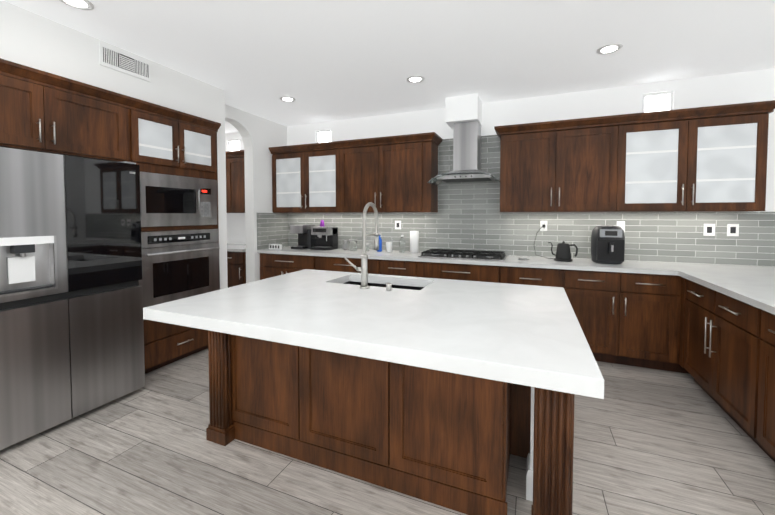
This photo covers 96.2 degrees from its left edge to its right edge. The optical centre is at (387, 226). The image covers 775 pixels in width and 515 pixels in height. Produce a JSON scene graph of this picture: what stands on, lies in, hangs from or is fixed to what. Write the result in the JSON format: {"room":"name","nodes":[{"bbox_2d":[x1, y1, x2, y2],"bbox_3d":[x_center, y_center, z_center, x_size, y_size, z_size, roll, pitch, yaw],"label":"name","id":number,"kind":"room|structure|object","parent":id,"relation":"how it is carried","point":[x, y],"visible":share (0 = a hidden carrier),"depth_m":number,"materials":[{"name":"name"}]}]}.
{"room":"kitchen","nodes":[
{"label":"kitchen","id":0,"kind":"room"},
{"bbox_2d":[0,0,227,288],"bbox_3d":[-2.651,-0.070,2.865,0.990,2.720,2.360,1,2,22],"label":"wall","id":1,"kind":"structure","parent":0,"point":[33,40],"depth_m":2.65,"materials":[{"name":"white paint"}]},
{"bbox_2d":[0,58,131,161],"bbox_3d":[-2.614,-0.770,2.453,0.706,0.517,1.027,1,2,22],"label":"upper cabinet","id":2,"kind":"object","parent":1,"relation":"attached to","point":[43,111],"depth_m":2.40,"materials":[{"name":"brown wood"}]},
{"bbox_2d":[99,42,150,81],"bbox_3d":[-2.109,-1.324,2.814,0.013,0.170,0.380,1,2,22],"label":"air vent","id":3,"kind":"object","parent":1,"relation":"in","point":[111,57],"visible":1,"depth_m":2.79,"materials":[{"name":"white metal"}]},
{"bbox_2d":[128,96,219,181],"bbox_3d":[-2.248,-0.769,3.338,0.706,0.580,0.827,1,2,22],"label":"upper cabinet","id":4,"kind":"object","parent":1,"relation":"attached to","point":[165,140],"depth_m":3.15,"materials":[{"name":"brown wood"}]},
{"bbox_2d":[140,172,216,226],"bbox_3d":[-2.166,-0.244,3.322,0.633,0.460,0.819,1,2,22],"label":"built-in microwave","id":5,"kind":"object","parent":4,"relation":"in","point":[169,200],"visible":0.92,"depth_m":3.18,"materials":[{"name":"grey metal"}]},
{"bbox_2d":[225,104,286,282],"bbox_3d":[-1.869,-0.130,4.623,0.150,2.720,1.486,1,2,22],"label":"wall","id":6,"kind":"structure","parent":0,"point":[260,136],"depth_m":4.68,"materials":[{"name":"white paint"}]},
{"bbox_2d":[0,348,774,514],"bbox_3d":[-1.084,1.386,0.933,9.100,0.060,8.200,1,2,22],"label":"floor","id":7,"kind":"structure","parent":0,"point":[648,441],"depth_m":1.92,"materials":[{"name":"grey wood"}]},
{"bbox_2d":[0,147,144,449],"bbox_3d":[-2.500,0.409,2.445,0.893,1.788,0.940,1,2,22],"label":"refrigerator","id":8,"kind":"object","parent":7,"relation":"on","point":[71,323],"visible":1,"depth_m":2.26,"materials":[{"name":"grey metal"}]},
{"bbox_2d":[143,319,207,373],"bbox_3d":[-2.248,1.016,3.399,0.706,0.512,0.827,1,2,22],"label":"base cabinet","id":9,"kind":"object","parent":7,"relation":"on","point":[165,344],"depth_m":3.14,"materials":[{"name":"brown wood"}]},
{"bbox_2d":[139,229,219,307],"bbox_3d":[-2.151,0.394,3.337,0.666,0.728,0.819,1,2,22],"label":"wall oven","id":10,"kind":"object","parent":9,"relation":"in","point":[178,264],"visible":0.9,"depth_m":3.19,"materials":[{"name":"grey metal"}]},
{"bbox_2d":[227,251,245,287],"bbox_3d":[-2.175,0.772,5.250,0.631,0.872,0.617,1,2,22],"label":"base cabinet","id":11,"kind":"object","parent":7,"relation":"on","point":[236,268],"visible":0.12,"depth_m":4.87,"materials":[{"name":"brown wood"}]},
{"bbox_2d":[227,244,245,251],"bbox_3d":[-2.668,0.308,5.427,1.710,0.040,0.637,1,2,22],"label":"countertop","id":12,"kind":"structure","parent":11,"relation":"on","point":[236,247],"depth_m":5.06,"materials":[{"name":"white stone"}]},
{"bbox_2d":[260,253,319,279],"bbox_3d":[-1.184,0.786,4.840,0.968,0.872,0.617,1,2,22],"label":"base cabinet","id":13,"kind":"object","parent":7,"relation":"on","point":[271,265],"depth_m":4.57,"materials":[{"name":"brown wood"}]},
{"bbox_2d":[257,246,774,274],"bbox_3d":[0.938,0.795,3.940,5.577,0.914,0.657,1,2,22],"label":"countertop","id":14,"kind":"structure","parent":13,"relation":"on","point":[628,266],"depth_m":3.46,"materials":[{"name":"white stone"}]},
{"bbox_2d":[269,244,281,249],"bbox_3d":[-1.543,0.273,4.782,0.200,0.070,0.032,1,2,22],"label":"love sign","id":15,"kind":"object","parent":14,"relation":"on","point":[276,246],"visible":1,"depth_m":4.76,"materials":[{"name":"white plastic"}]},
{"bbox_2d":[290,225,315,248],"bbox_3d":[-1.176,0.139,4.914,0.265,0.330,0.280,1,2,22],"label":"coffee maker","id":16,"kind":"object","parent":14,"relation":"on","point":[306,240],"visible":0.88,"depth_m":4.84,"materials":[{"name":"black plastic"}]},
{"bbox_2d":[310,220,337,249],"bbox_3d":[-0.883,0.109,4.764,0.270,0.400,0.331,1,2,22],"label":"espresso machine","id":17,"kind":"object","parent":14,"relation":"on","point":[326,237],"visible":1,"depth_m":4.75,"materials":[{"name":"black plastic"}]},
{"bbox_2d":[343,240,348,249],"bbox_3d":[-0.567,0.246,4.709,0.080,0.130,0.080,1,2,22],"label":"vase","id":18,"kind":"object","parent":14,"relation":"on","point":[345,246],"visible":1,"depth_m":4.68,"materials":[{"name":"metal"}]},
{"bbox_2d":[349,239,356,250],"bbox_3d":[-0.455,0.240,4.586,0.110,0.150,0.110,1,2,22],"label":"jar","id":19,"kind":"object","parent":14,"relation":"on","point":[352,244],"visible":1,"depth_m":4.54,"materials":[{"name":"clear glass"}]},
{"bbox_2d":[377,233,381,251],"bbox_3d":[-0.103,0.198,4.493,0.064,0.240,0.064,1,2,22],"label":"dish soap bottle","id":20,"kind":"object","parent":14,"relation":"on","point":[380,245],"visible":0.58,"depth_m":4.47,"materials":[{"name":"blue plastic"}]},
{"bbox_2d":[386,242,391,251],"bbox_3d":[0.020,0.259,4.401,0.082,0.125,0.082,1,2,22],"label":"cup","id":21,"kind":"object","parent":14,"relation":"on","point":[388,246],"visible":1,"depth_m":4.37,"materials":[{"name":"white plastic"}]},
{"bbox_2d":[399,235,404,252],"bbox_3d":[0.184,0.213,4.353,0.074,0.220,0.074,1,2,22],"label":"clear bottle","id":22,"kind":"object","parent":14,"relation":"on","point":[402,245],"visible":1,"depth_m":4.33,"materials":[{"name":"clear glass"}]},
{"bbox_2d":[410,231,418,252],"bbox_3d":[0.337,0.188,4.354,0.110,0.270,0.110,1,2,22],"label":"paper towel roll","id":23,"kind":"object","parent":14,"relation":"on","point":[414,241],"visible":1,"depth_m":4.31,"materials":[{"name":"white paper"}]},
{"bbox_2d":[418,249,506,260],"bbox_3d":[0.865,0.310,3.961,0.920,0.052,0.500,1,2,22],"label":"gas cooktop","id":24,"kind":"object","parent":14,"relation":"in","point":[470,254],"visible":1,"depth_m":3.83,"materials":[{"name":"metal"}]},
{"bbox_2d":[548,241,577,261],"bbox_3d":[1.811,0.249,3.594,0.279,0.200,0.170,1,2,22],"label":"gooseneck kettle","id":25,"kind":"object","parent":14,"relation":"on","point":[563,253],"visible":1,"depth_m":3.54,"materials":[{"name":"black metal"}]},
{"bbox_2d":[591,225,624,263],"bbox_3d":[2.167,0.169,3.415,0.284,0.372,0.392,1,2,22],"label":"air fryer","id":26,"kind":"object","parent":14,"relation":"on","point":[607,244],"visible":1,"depth_m":3.31,"materials":[{"name":"grey plastic"}]},
{"bbox_2d":[320,256,387,274],"bbox_3d":[-0.386,0.798,4.510,1.040,0.872,0.617,1,2,22],"label":"base cabinet","id":27,"kind":"object","parent":7,"relation":"on","point":[375,266],"depth_m":4.19,"materials":[{"name":"brown wood"}]},
{"bbox_2d":[206,283,574,514],"bbox_3d":[-0.002,0.884,2.199,2.005,0.854,0.982,1,2,22],"label":"kitchen island","id":28,"kind":"object","parent":7,"relation":"on","point":[452,441],"visible":0.52,"depth_m":1.75,"materials":[{"name":"brown wood"}]},
{"bbox_2d":[143,269,603,398],"bbox_3d":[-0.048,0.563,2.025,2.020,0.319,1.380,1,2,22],"label":"island countertop","id":29,"kind":"structure","parent":28,"relation":"on","point":[529,335],"depth_m":1.56,"materials":[{"name":"white stone"}]},
{"bbox_2d":[345,202,379,288],"bbox_3d":[-0.162,0.114,2.338,0.166,0.557,0.244,1,2,22],"label":"spring faucet","id":30,"kind":"object","parent":29,"relation":"on","point":[363,268],"visible":1,"depth_m":2.23,"materials":[{"name":"silver metal"}]},
{"bbox_2d":[386,283,391,290],"bbox_3d":[0.008,0.375,2.179,0.034,0.044,0.034,1,2,22],"label":"switch","id":31,"kind":"object","parent":29,"relation":"on","point":[388,286],"visible":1,"depth_m":2.17,"materials":[{"name":"silver metal"}]},
{"bbox_2d":[388,260,423,276],"bbox_3d":[0.238,0.807,4.252,0.590,0.872,0.617,1,2,22],"label":"base cabinet","id":32,"kind":"object","parent":7,"relation":"on","point":[395,267],"depth_m":3.92,"materials":[{"name":"brown wood"}]},
{"bbox_2d":[424,262,499,282],"bbox_3d":[0.820,0.815,4.011,0.950,0.872,0.617,1,2,22],"label":"base cabinet","id":33,"kind":"object","parent":7,"relation":"on","point":[468,272],"depth_m":3.68,"materials":[{"name":"brown wood"}]},
{"bbox_2d":[526,387,533,501],"bbox_3d":[0.793,0.902,1.709,0.196,0.856,0.141,1,2,22],"label":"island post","id":34,"kind":"object","parent":7,"relation":"on","point":[529,483],"visible":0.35,"depth_m":1.69,"materials":[{"name":"white paint"}]},
{"bbox_2d":[500,266,571,305],"bbox_3d":[1.527,0.825,3.719,0.720,0.872,0.617,1,2,22],"label":"base cabinet","id":35,"kind":"object","parent":7,"relation":"on","point":[510,275],"depth_m":3.39,"materials":[{"name":"brown wood"}]},
{"bbox_2d":[572,270,681,372],"bbox_3d":[2.203,0.834,3.439,0.883,0.872,0.617,1,2,22],"label":"base cabinet","id":36,"kind":"object","parent":7,"relation":"on","point":[631,319],"depth_m":3.13,"materials":[{"name":"brown wood"}]},
{"bbox_2d":[680,281,688,373],"bbox_3d":[2.877,0.844,3.160,0.695,0.872,0.617,1,2,22],"label":"base cabinet","id":37,"kind":"object","parent":7,"relation":"on","point":[682,370],"depth_m":2.99,"materials":[{"name":"brown wood"}]},
{"bbox_2d":[679,277,746,429],"bbox_3d":[2.570,0.872,2.318,0.620,0.872,1.165,1,2,22],"label":"base cabinet","id":38,"kind":"object","parent":7,"relation":"on","point":[727,355],"depth_m":2.40,"materials":[{"name":"brown wood"}]},
{"bbox_2d":[677,270,774,314],"bbox_3d":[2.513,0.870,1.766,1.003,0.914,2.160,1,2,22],"label":"countertop","id":39,"kind":"structure","parent":38,"relation":"on","point":[754,286],"depth_m":2.40,"materials":[{"name":"white stone"}]},
{"bbox_2d":[743,304,774,461],"bbox_3d":[2.186,0.904,1.390,0.620,0.872,1.125,1,2,22],"label":"base cabinet","id":40,"kind":"object","parent":7,"relation":"on","point":[759,383],"depth_m":1.94,"materials":[{"name":"brown wood"}]},
{"bbox_2d":[3,0,774,133],"bbox_3d":[-1.084,-1.402,0.838,9.100,0.080,8.200,1,2,22],"label":"ceiling","id":41,"kind":"structure","parent":0,"point":[319,61],"depth_m":2.72,"materials":[{"name":"white paint"}]},
{"bbox_2d":[59,0,93,9],"bbox_3d":[-1.950,-1.405,2.171,0.184,0.004,0.184,1,2,22],"label":"recessed light","id":42,"kind":"object","parent":41,"relation":"in","point":[83,4],"visible":1,"depth_m":2.19,"materials":[{"name":"white plastic"}]},
{"bbox_2d":[279,97,295,101],"bbox_3d":[-1.149,-1.468,4.003,0.184,0.004,0.184,1,2,22],"label":"recessed light","id":43,"kind":"object","parent":41,"relation":"in","point":[288,99],"visible":1,"depth_m":4.00,"materials":[{"name":"white"}]},
{"bbox_2d":[406,76,424,82],"bbox_3d":[0.274,-1.448,3.415,0.184,0.004,0.184,1,2,22],"label":"recessed light","id":44,"kind":"object","parent":41,"relation":"in","point":[414,79],"visible":1,"depth_m":3.41,"materials":[{"name":"white plastic"}]},
{"bbox_2d":[445,94,481,128],"bbox_3d":[0.892,-1.333,4.049,0.360,0.273,0.358,1,2,22],"label":"soffit","id":45,"kind":"structure","parent":41,"relation":"attached to","point":[464,108],"depth_m":3.89,"materials":[{"name":"white paint"}]},
{"bbox_2d":[596,43,622,54],"bbox_3d":[1.780,-1.426,2.792,0.184,0.004,0.184,1,2,22],"label":"recessed light","id":46,"kind":"object","parent":41,"relation":"in","point":[609,48],"visible":1,"depth_m":2.78,"materials":[{"name":"white plastic"}]},
{"bbox_2d":[225,68,774,265],"bbox_3d":[0.438,-0.128,4.561,9.100,2.720,0.160,1,2,22],"label":"wall","id":47,"kind":"structure","parent":0,"point":[738,88],"depth_m":3.81,"materials":[{"name":"white paint"}]},
{"bbox_2d":[226,151,229,212],"bbox_3d":[-2.853,-0.681,5.628,1.189,0.912,0.346,1,2,22],"label":"upper cabinet","id":48,"kind":"object","parent":47,"relation":"attached to","point":[228,152],"depth_m":5.26,"materials":[{"name":"brown wood"}]},
{"bbox_2d":[228,139,239,150],"bbox_3d":[-2.481,-1.303,5.719,0.270,0.250,0.100,1,2,22],"label":"transom","id":49,"kind":"object","parent":47,"relation":"in","point":[233,144],"visible":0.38,"depth_m":5.72,"materials":[{"name":"white glass"}]},
{"bbox_2d":[230,150,244,212],"bbox_3d":[-2.123,-0.670,5.326,0.631,0.912,0.346,1,2,22],"label":"upper cabinet","id":50,"kind":"object","parent":47,"relation":"attached to","point":[235,185],"depth_m":5.19,"materials":[{"name":"brown wood"}]},
{"bbox_2d":[269,140,344,211],"bbox_3d":[-1.039,-0.655,4.872,1.171,0.912,0.338,1,2,22],"label":"upper cabinet","id":51,"kind":"object","parent":47,"relation":"attached to","point":[305,177],"depth_m":4.70,"materials":[{"name":"brown wood"}]},
{"bbox_2d":[316,129,331,142],"bbox_3d":[-0.892,-1.281,5.062,0.270,0.230,0.100,1,2,22],"label":"transom","id":52,"kind":"object","parent":47,"relation":"in","point":[322,136],"visible":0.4,"depth_m":5.06,"materials":[{"name":"white"}]},
{"bbox_2d":[345,132,440,211],"bbox_3d":[-0.020,-0.641,4.451,1.277,0.912,0.338,1,2,22],"label":"upper cabinet","id":53,"kind":"object","parent":47,"relation":"attached to","point":[391,174],"depth_m":4.25,"materials":[{"name":"brown wood"}]},
{"bbox_2d":[428,121,499,185],"bbox_3d":[0.896,-0.845,3.983,0.762,0.694,0.488,1,2,22],"label":"range hood","id":54,"kind":"object","parent":47,"relation":"attached to","point":[466,151],"visible":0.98,"depth_m":3.94,"materials":[{"name":"metal"}]},
{"bbox_2d":[257,135,774,265],"bbox_3d":[1.331,-0.363,3.744,6.426,1.414,0.648,1,2,22],"label":"backsplash","id":55,"kind":"structure","parent":47,"relation":"attached to","point":[469,216],"depth_m":4.03,"materials":[{"name":"grey tile"}]},
{"bbox_2d":[395,221,400,228],"bbox_3d":[0.138,-0.024,4.587,0.085,0.115,0.006,1,2,22],"label":"electrical outlet","id":56,"kind":"object","parent":55,"relation":"attached to","point":[397,224],"visible":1,"depth_m":4.58,"materials":[{"name":"white plastic"}]},
{"bbox_2d":[540,221,546,230],"bbox_3d":[1.760,-0.011,3.916,0.072,0.115,0.007,1,2,22],"label":"electrical outlet","id":57,"kind":"object","parent":55,"relation":"attached to","point":[545,223],"visible":0.83,"depth_m":3.91,"materials":[{"name":"white plastic"}]},
{"bbox_2d":[534,224,552,258],"bbox_3d":[1.721,0.158,3.819,0.213,0.364,0.212,1,2,22],"label":"cord","id":58,"kind":"object","parent":57,"relation":"attached to","point":[543,225],"visible":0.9,"depth_m":3.89,"materials":[{"name":"black plastic"}]},
{"bbox_2d":[617,221,624,231],"bbox_3d":[2.439,-0.001,3.635,0.072,0.115,0.007,1,2,22],"label":"electrical outlet","id":59,"kind":"object","parent":55,"relation":"attached to","point":[621,224],"visible":0.58,"depth_m":3.63,"materials":[{"name":"white plastic"}]},
{"bbox_2d":[703,224,714,235],"bbox_3d":[3.109,0.028,3.358,0.085,0.115,0.006,1,2,22],"label":"electrical outlet","id":60,"kind":"object","parent":55,"relation":"attached to","point":[709,229],"visible":1,"depth_m":3.36,"materials":[{"name":"white plastic"}]},
{"bbox_2d":[727,224,738,235],"bbox_3d":[3.271,0.030,3.292,0.085,0.115,0.006,1,2,22],"label":"electrical outlet","id":61,"kind":"object","parent":55,"relation":"attached to","point":[732,229],"visible":1,"depth_m":3.29,"materials":[{"name":"white plastic"}]},
{"bbox_2d":[498,114,629,211],"bbox_3d":[1.808,-0.615,3.695,1.141,0.912,0.338,1,2,22],"label":"upper cabinet","id":62,"kind":"object","parent":47,"relation":"attached to","point":[579,165],"depth_m":3.52,"materials":[{"name":"brown wood"}]},
{"bbox_2d":[642,91,673,112],"bbox_3d":[2.744,-1.234,3.558,0.260,0.240,0.100,1,2,22],"label":"transom","id":63,"kind":"object","parent":47,"relation":"in","point":[660,101],"visible":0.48,"depth_m":3.54,"materials":[{"name":"white"}]},
{"bbox_2d":[626,100,773,211],"bbox_3d":[2.750,-0.602,3.305,1.143,0.912,0.338,1,2,22],"label":"upper cabinet","id":64,"kind":"object","parent":47,"relation":"attached to","point":[707,159],"depth_m":3.11,"materials":[{"name":"brown wood"}]}
]}

